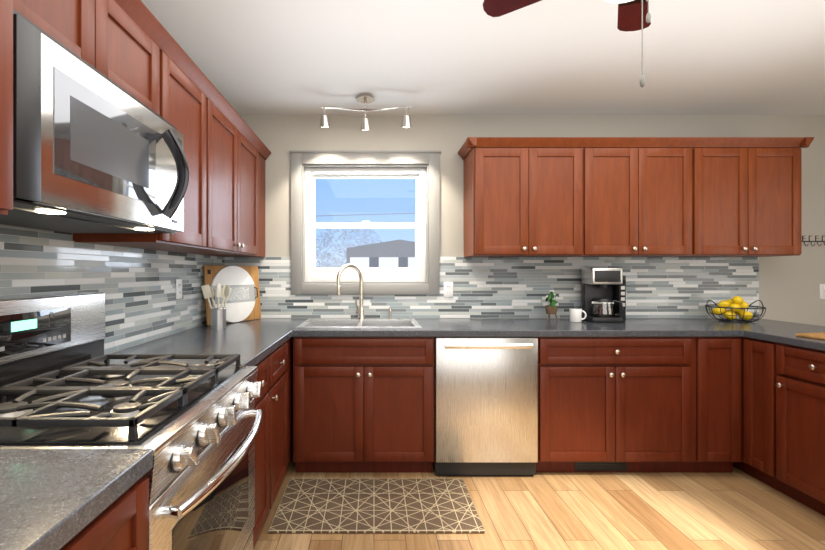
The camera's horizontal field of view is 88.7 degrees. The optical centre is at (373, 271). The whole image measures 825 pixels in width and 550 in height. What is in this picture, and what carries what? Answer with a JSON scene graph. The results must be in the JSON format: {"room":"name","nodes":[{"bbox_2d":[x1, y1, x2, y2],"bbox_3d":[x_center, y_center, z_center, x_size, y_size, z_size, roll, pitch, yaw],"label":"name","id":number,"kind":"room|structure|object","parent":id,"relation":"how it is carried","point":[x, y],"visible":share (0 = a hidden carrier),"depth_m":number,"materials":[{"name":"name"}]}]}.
{"room":"kitchen","nodes":[
{"label":"kitchen","id":0,"kind":"room"},
{"bbox_2d":[72,233,204,353],"bbox_3d":[-1.240,0.030,0.770,0.160,2.480,5.260,0,0,0],"label":"wall","id":1,"kind":"structure","parent":0,"point":[145,342],"depth_m":2.11,"materials":[{"name":"beige paint"}]},
{"bbox_2d":[0,0,31,214],"bbox_3d":[-0.938,-0.518,0.481,0.438,0.806,0.733,0,0,0],"label":"upper cabinet","id":2,"kind":"object","parent":1,"relation":"attached to","point":[24,7],"depth_m":0.82,"materials":[{"name":"brown wood"}]},
{"bbox_2d":[32,0,115,82],"bbox_3d":[-0.987,-0.741,1.071,0.340,0.361,0.439,0,0,0],"label":"upper cabinet","id":3,"kind":"object","parent":1,"relation":"attached to","point":[87,28],"depth_m":1.19,"materials":[{"name":"brown wood"}]},
{"bbox_2d":[0,224,223,354],"bbox_3d":[-1.155,0.098,1.289,0.008,0.513,3.899,0,0,0],"label":"backsplash","id":4,"kind":"structure","parent":1,"relation":"attached to","point":[137,287],"depth_m":1.88,"materials":[{"name":"tile"}]},
{"bbox_2d":[176,279,181,298],"bbox_3d":[-1.146,0.100,2.470,0.009,0.116,0.072,0,0,0],"label":"outlet","id":5,"kind":"object","parent":4,"relation":"attached to","point":[178,288],"visible":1,"depth_m":2.46,"materials":[{"name":"white plastic"}]},
{"bbox_2d":[116,0,167,120],"bbox_3d":[-0.987,-0.741,1.393,0.340,0.361,0.440,0,0,0],"label":"upper cabinet","id":6,"kind":"object","parent":1,"relation":"attached to","point":[134,49],"depth_m":1.49,"materials":[{"name":"brown wood"}]},
{"bbox_2d":[0,9,188,232],"bbox_3d":[-0.895,-0.348,1.232,0.521,0.408,0.756,0,0,0],"label":"microwave","id":7,"kind":"object","parent":6,"relation":"attached to","point":[95,150],"visible":0.92,"depth_m":1.08,"materials":[{"name":"silver metal"}]},
{"bbox_2d":[73,33,215,251],"bbox_3d":[-0.987,-0.518,1.871,0.340,0.806,0.512,0,0,0],"label":"upper cabinet","id":8,"kind":"object","parent":1,"relation":"attached to","point":[191,96],"depth_m":1.91,"materials":[{"name":"brown wood"}]},
{"bbox_2d":[179,89,259,255],"bbox_3d":[-0.987,-0.518,2.484,0.340,0.806,0.982,0,0,0],"label":"upper cabinet","id":9,"kind":"object","parent":1,"relation":"attached to","point":[237,147],"depth_m":2.50,"materials":[{"name":"brown wood"}]},
{"bbox_2d":[219,140,270,256],"bbox_3d":[-0.987,-0.518,3.072,0.340,0.806,0.329,0,0,0],"label":"upper cabinet","id":10,"kind":"object","parent":1,"relation":"attached to","point":[264,154],"depth_m":3.15,"materials":[{"name":"brown wood"}]},
{"bbox_2d":[141,0,824,114],"bbox_3d":[1.570,-1.260,0.770,5.780,0.100,5.260,0,0,0],"label":"ceiling","id":11,"kind":"structure","parent":0,"point":[472,57],"depth_m":2.36,"materials":[{"name":"white paint"}]},
{"bbox_2d":[320,93,410,129],"bbox_3d":[-0.060,-1.095,2.906,0.640,0.230,0.135,0,0,0],"label":"track light","id":12,"kind":"object","parent":11,"relation":"attached to","point":[365,99],"visible":1,"depth_m":2.89,"materials":[{"name":"silver metal"}]},
{"bbox_2d":[483,0,650,86],"bbox_3d":[0.806,-0.887,1.322,0.707,0.644,0.707,0,0,-12],"label":"ceiling fan","id":13,"kind":"object","parent":11,"relation":"hanging from","point":[634,15],"visible":1,"depth_m":1.56,"materials":[{"name":"brown wood"}]},
{"bbox_2d":[240,115,824,325],"bbox_3d":[1.570,0.030,3.320,5.460,2.480,0.160,0,0,0],"label":"wall","id":14,"kind":"structure","parent":0,"point":[788,288],"depth_m":3.24,"materials":[{"name":"beige paint"}]},
{"bbox_2d":[289,151,440,294],"bbox_3d":[-0.068,-0.378,3.291,1.165,1.102,0.158,0,0,0],"label":"window","id":15,"kind":"structure","parent":14,"relation":"in","point":[308,168],"depth_m":3.24,"materials":[{"name":"grey"}]},
{"bbox_2d":[224,257,758,317],"bbox_3d":[0.905,0.118,3.235,4.110,0.474,0.008,0,0,0],"label":"backsplash","id":16,"kind":"structure","parent":14,"relation":"attached to","point":[522,287],"depth_m":3.23,"materials":[{"name":"tile"}]},
{"bbox_2d":[444,282,452,296],"bbox_3d":[0.572,0.135,3.226,0.072,0.116,0.009,0,0,0],"label":"outlet","id":17,"kind":"object","parent":16,"relation":"attached to","point":[448,289],"visible":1,"depth_m":3.22,"materials":[{"name":"white plastic"}]},
{"bbox_2d":[462,137,597,256],"bbox_3d":[1.102,-0.518,3.067,0.824,0.806,0.340,0,0,0],"label":"upper cabinet","id":18,"kind":"object","parent":14,"relation":"attached to","point":[524,196],"depth_m":2.91,"materials":[{"name":"brown wood"}]},
{"bbox_2d":[598,137,705,256],"bbox_3d":[1.825,-0.518,3.067,0.890,0.806,0.340,0,0,0],"label":"upper cabinet","id":19,"kind":"object","parent":14,"relation":"attached to","point":[632,196],"depth_m":2.91,"materials":[{"name":"brown wood"}]},
{"bbox_2d":[706,137,805,256],"bbox_3d":[2.548,-0.518,3.067,0.824,0.806,0.340,0,0,0],"label":"upper cabinet","id":20,"kind":"object","parent":14,"relation":"attached to","point":[754,184],"depth_m":2.91,"materials":[{"name":"brown wood"}]},
{"bbox_2d":[802,236,824,245],"bbox_3d":[3.390,-0.238,3.222,0.200,0.084,0.034,0,0,0],"label":"hook rack","id":21,"kind":"object","parent":14,"relation":"attached to","point":[813,241],"visible":0.98,"depth_m":3.24,"materials":[{"name":"black metal"}]},
{"bbox_2d":[819,284,824,298],"bbox_3d":[3.470,0.150,3.231,0.072,0.116,0.017,0,0,0],"label":"light switch","id":22,"kind":"object","parent":14,"relation":"attached to","point":[821,291],"visible":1,"depth_m":3.23,"materials":[{"name":"white plastic"}]},
{"bbox_2d":[254,455,824,549],"bbox_3d":[1.570,1.320,0.770,5.780,0.100,5.260,0,0,0],"label":"floor","id":23,"kind":"structure","parent":0,"point":[737,509],"depth_m":2.17,"materials":[{"name":"brown wood"}]},
{"bbox_2d":[60,477,148,549],"bbox_3d":[-0.802,0.834,0.440,0.710,0.872,0.818,0,0,0],"label":"base cabinet","id":24,"kind":"object","parent":23,"relation":"on","point":[121,522],"depth_m":0.76,"materials":[{"name":"brown wood"}]},
{"bbox_2d":[0,449,152,549],"bbox_3d":[-0.798,0.376,0.095,0.704,0.040,1.509,0,0,0],"label":"countertop","id":25,"kind":"structure","parent":24,"relation":"on","point":[54,499],"depth_m":0.70,"materials":[{"name":"grey stone"}]},
{"bbox_2d":[0,292,262,549],"bbox_3d":[-0.739,0.674,1.232,0.738,1.192,0.760,0,0,0],"label":"stove","id":26,"kind":"object","parent":23,"relation":"on","point":[64,384],"visible":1,"depth_m":1.18,"materials":[{"name":"silver metal"}]},
{"bbox_2d":[253,350,275,549],"bbox_3d":[-0.829,0.834,1.861,0.655,0.872,0.488,0,0,0],"label":"base cabinet","id":27,"kind":"object","parent":23,"relation":"on","point":[265,441],"depth_m":1.97,"materials":[{"name":"brown wood"}]},
{"bbox_2d":[110,326,295,365],"bbox_3d":[-0.819,0.376,2.083,0.660,0.040,0.935,0,0,0],"label":"countertop","id":28,"kind":"structure","parent":27,"relation":"on","point":[253,344],"depth_m":2.09,"materials":[{"name":"grey stone"}]},
{"bbox_2d":[276,337,291,496],"bbox_3d":[-0.829,0.834,2.210,0.655,0.872,0.488,0,0,0],"label":"base cabinet","id":29,"kind":"object","parent":23,"relation":"on","point":[283,352],"depth_m":2.36,"materials":[{"name":"brown wood"}]},
{"bbox_2d":[292,337,292,454],"bbox_3d":[-0.829,0.834,2.812,0.655,0.872,0.851,0,0,0],"label":"base cabinet","id":30,"kind":"object","parent":23,"relation":"on","point":[292,337],"depth_m":2.69,"materials":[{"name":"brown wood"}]},
{"bbox_2d":[268,479,484,532],"bbox_3d":[0.013,1.262,2.295,1.055,0.016,0.520,0,0,0],"label":"kitchen mat","id":31,"kind":"object","parent":23,"relation":"on","point":[376,506],"visible":1,"depth_m":2.24,"materials":[{"name":"brown fabric"}]},
{"bbox_2d":[433,337,537,475],"bbox_3d":[0.688,0.836,2.828,0.621,0.869,0.664,0,0,0],"label":"dishwasher","id":32,"kind":"object","parent":23,"relation":"on","point":[485,406],"visible":0.98,"depth_m":2.56,"materials":[{"name":"silver metal"}]},
{"bbox_2d":[536,337,692,472],"bbox_3d":[1.482,0.834,2.900,0.956,0.872,0.672,0,0,0],"label":"base cabinet","id":33,"kind":"object","parent":23,"relation":"on","point":[606,404],"depth_m":2.57,"materials":[{"name":"brown wood"}]},
{"bbox_2d":[202,318,817,336],"bbox_3d":[0.905,0.376,2.893,4.109,0.040,0.673,0,0,0],"label":"countertop","id":34,"kind":"structure","parent":33,"relation":"on","point":[431,327],"depth_m":2.65,"materials":[{"name":"grey stone"}]},
{"bbox_2d":[201,284,231,328],"bbox_3d":[-0.995,0.214,2.676,0.183,0.282,0.130,0,0,0],"label":"utensil crock","id":35,"kind":"object","parent":34,"relation":"on","point":[218,317],"visible":1,"depth_m":2.64,"materials":[{"name":"silver metal"}]},
{"bbox_2d":[203,265,260,325],"bbox_3d":[-0.995,0.154,2.987,0.019,0.400,0.480,-6,-3,30],"label":"cutting board","id":36,"kind":"object","parent":34,"relation":"on","point":[210,272],"visible":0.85,"depth_m":3.05,"materials":[{"name":"brown"}]},
{"bbox_2d":[210,266,257,321],"bbox_3d":[-0.975,0.153,2.954,0.038,0.400,0.400,-6,-3,30],"label":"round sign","id":37,"kind":"object","parent":34,"relation":"on","point":[240,302],"visible":0.75,"depth_m":2.97,"materials":[{"name":"white ceramic"}]},
{"bbox_2d":[296,318,421,327],"bbox_3d":[-0.095,0.447,2.933,0.800,0.191,0.515,0,0,0],"label":"sink","id":38,"kind":"object","parent":34,"relation":"in","point":[360,323],"visible":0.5,"depth_m":3.10,"materials":[{"name":"silver metal"}]},
{"bbox_2d":[336,264,391,318],"bbox_3d":[-0.067,0.145,3.089,0.406,0.412,0.213,0,0,0],"label":"faucet","id":39,"kind":"object","parent":34,"relation":"on","point":[360,311],"visible":1,"depth_m":3.12,"materials":[{"name":"silver metal"}]},
{"bbox_2d":[545,290,558,320],"bbox_3d":[1.310,0.245,3.089,0.100,0.222,0.127,0,0,0],"label":"potted plant","id":40,"kind":"object","parent":34,"relation":"on","point":[551,308],"visible":1,"depth_m":3.07,"materials":[{"name":"brown"}]},
{"bbox_2d":[569,308,586,321],"bbox_3d":[1.449,0.307,2.999,0.100,0.096,0.084,0,0,0],"label":"mug","id":41,"kind":"object","parent":34,"relation":"on","point":[575,314],"visible":1,"depth_m":2.97,"materials":[{"name":"white ceramic"}]},
{"bbox_2d":[581,268,625,322],"bbox_3d":[1.677,0.163,3.053,0.252,0.385,0.232,0,0,8],"label":"coffee maker","id":42,"kind":"object","parent":34,"relation":"on","point":[603,295],"visible":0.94,"depth_m":2.99,"materials":[{"name":"black plastic"}]},
{"bbox_2d":[705,296,765,322],"bbox_3d":[2.600,0.263,3.030,0.361,0.183,0.339,0,0,0],"label":"fruit bowl","id":43,"kind":"object","parent":34,"relation":"on","point":[736,305],"visible":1,"depth_m":3.00,"materials":[{"name":"yellow food"}]},
{"bbox_2d":[693,337,740,472],"bbox_3d":[2.115,0.834,2.870,0.312,0.872,0.733,0,0,0],"label":"base cabinet","id":44,"kind":"object","parent":23,"relation":"on","point":[716,360],"depth_m":2.57,"materials":[{"name":"brown wood"}]},
{"bbox_2d":[744,326,824,350],"bbox_3d":[2.603,0.376,1.841,0.714,0.040,1.420,0,0,0],"label":"countertop","id":45,"kind":"structure","parent":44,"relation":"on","point":[777,334],"depth_m":2.44,"materials":[{"name":"grey stone"}]},
{"bbox_2d":[796,332,824,339],"bbox_3d":[2.470,0.347,2.200,0.220,0.016,0.300,0,0,-12],"label":"cutting board","id":46,"kind":"object","parent":45,"relation":"on","point":[820,335],"visible":0.97,"depth_m":2.28,"materials":[{"name":"brown wood"}]},
{"bbox_2d":[741,337,784,493],"bbox_3d":[2.572,0.834,2.440,0.774,0.872,0.288,0,0,0],"label":"base cabinet","id":47,"kind":"object","parent":23,"relation":"on","point":[754,408],"depth_m":2.44,"materials":[{"name":"brown wood"}]},
{"bbox_2d":[785,344,824,515],"bbox_3d":[2.606,0.834,2.139,0.708,0.872,0.578,0,0,0],"label":"base cabinet","id":48,"kind":"object","parent":23,"relation":"on","point":[804,367],"depth_m":2.21,"materials":[{"name":"brown wood"}]},
{"label":"outside","id":49,"kind":"structure","parent":0,"visible":0},
{"bbox_2d":[315,179,415,267],"bbox_3d":[0.000,-2.230,12.265,28.000,11.000,0.050,0,0,0],"label":"window glass","id":50,"kind":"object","parent":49,"point":[335,206],"depth_m":12.24,"materials":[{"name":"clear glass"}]}
]}

